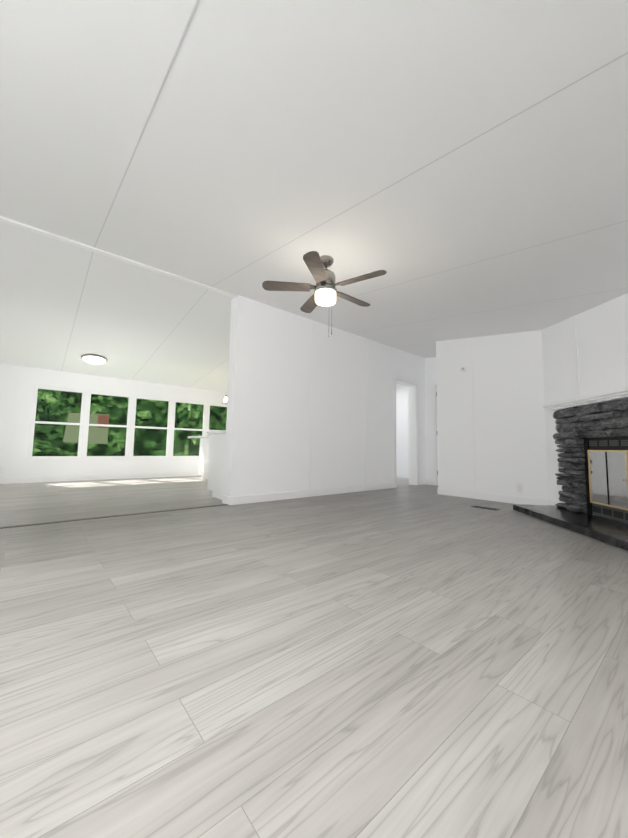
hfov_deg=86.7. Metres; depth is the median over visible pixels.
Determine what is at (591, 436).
fireplace
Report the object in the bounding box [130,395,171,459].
window
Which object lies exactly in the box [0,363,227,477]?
wall
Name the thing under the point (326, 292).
fan
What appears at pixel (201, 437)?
island countertop
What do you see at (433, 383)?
door frame
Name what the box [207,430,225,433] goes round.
countertop
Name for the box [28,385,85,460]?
window
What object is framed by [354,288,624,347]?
trim
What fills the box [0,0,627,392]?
ceiling
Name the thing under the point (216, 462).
base cabinet
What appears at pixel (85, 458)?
window
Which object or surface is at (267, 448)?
wall
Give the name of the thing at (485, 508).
floor vent
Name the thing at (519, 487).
electrical outlet
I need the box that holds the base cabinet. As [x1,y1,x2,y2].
[207,434,225,499]
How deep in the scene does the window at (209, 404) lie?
8.33 m
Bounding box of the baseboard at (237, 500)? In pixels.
[0,471,558,505]
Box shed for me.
[63,404,192,455]
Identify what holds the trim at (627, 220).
attached to the ceiling
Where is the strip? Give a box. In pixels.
[0,504,227,528]
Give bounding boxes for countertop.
[188,436,208,439]
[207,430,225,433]
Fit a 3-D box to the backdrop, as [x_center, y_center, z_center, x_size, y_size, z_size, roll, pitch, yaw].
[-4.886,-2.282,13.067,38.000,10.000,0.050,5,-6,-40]
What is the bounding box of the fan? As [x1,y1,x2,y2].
[262,251,386,336]
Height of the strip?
0.006 m
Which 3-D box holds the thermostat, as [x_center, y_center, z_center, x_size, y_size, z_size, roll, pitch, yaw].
[2.325,-0.791,5.178,0.030,0.104,0.104,5,-6,-40]
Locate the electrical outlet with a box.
[516,484,521,492]
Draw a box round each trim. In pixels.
[0,216,236,297]
[8,316,578,491]
[61,0,199,370]
[132,52,627,378]
[189,220,627,386]
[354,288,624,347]
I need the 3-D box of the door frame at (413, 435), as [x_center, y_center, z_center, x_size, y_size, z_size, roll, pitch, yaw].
[1.749,0.241,6.581,0.830,2.100,0.218,5,-6,-40]
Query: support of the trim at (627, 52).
attached to the ceiling
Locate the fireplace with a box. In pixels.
[509,387,627,552]
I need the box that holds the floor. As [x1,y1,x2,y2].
[0,476,627,837]
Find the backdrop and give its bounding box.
[28,389,226,455]
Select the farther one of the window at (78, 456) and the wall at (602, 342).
the window at (78, 456)
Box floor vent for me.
[471,506,499,509]
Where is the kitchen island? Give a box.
[199,440,208,478]
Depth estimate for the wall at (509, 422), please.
4.80 m
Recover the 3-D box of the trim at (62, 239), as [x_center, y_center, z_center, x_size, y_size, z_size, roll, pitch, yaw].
[-2.450,-1.723,3.112,3.800,0.020,0.060,5,-6,-40]
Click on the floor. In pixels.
(404, 658)
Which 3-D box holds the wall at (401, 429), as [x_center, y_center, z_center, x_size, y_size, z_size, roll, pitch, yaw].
[2.170,0.074,8.565,0.100,2.780,2.270,5,-6,-40]
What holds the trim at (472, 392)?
attached to the wall at (509, 422)
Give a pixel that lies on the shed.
(95, 436)
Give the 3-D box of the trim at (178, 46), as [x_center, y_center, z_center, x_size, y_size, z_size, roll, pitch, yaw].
[-2.167,-1.428,3.259,0.008,0.575,8.310,5,-6,-40]
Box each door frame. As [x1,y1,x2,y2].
[393,376,419,487]
[432,382,436,485]
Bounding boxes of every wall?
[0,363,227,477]
[224,295,425,496]
[396,384,407,473]
[425,357,437,484]
[436,330,548,504]
[542,293,627,502]
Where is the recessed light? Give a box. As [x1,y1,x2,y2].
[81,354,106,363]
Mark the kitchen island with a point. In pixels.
(203, 455)
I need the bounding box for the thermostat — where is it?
[460,366,466,372]
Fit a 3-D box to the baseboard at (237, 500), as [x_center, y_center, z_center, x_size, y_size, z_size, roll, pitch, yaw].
[-0.510,1.032,4.491,9.100,0.100,8.310,5,-6,-40]
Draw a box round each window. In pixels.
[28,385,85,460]
[83,390,131,460]
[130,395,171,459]
[171,399,206,459]
[207,403,226,434]
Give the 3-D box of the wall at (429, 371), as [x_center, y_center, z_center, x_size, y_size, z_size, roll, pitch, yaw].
[2.650,-0.078,6.671,0.100,2.780,0.870,5,-6,-40]
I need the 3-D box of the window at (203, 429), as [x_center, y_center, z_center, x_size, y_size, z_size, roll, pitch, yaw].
[-2.984,0.244,7.949,0.795,1.399,0.103,5,-6,-40]

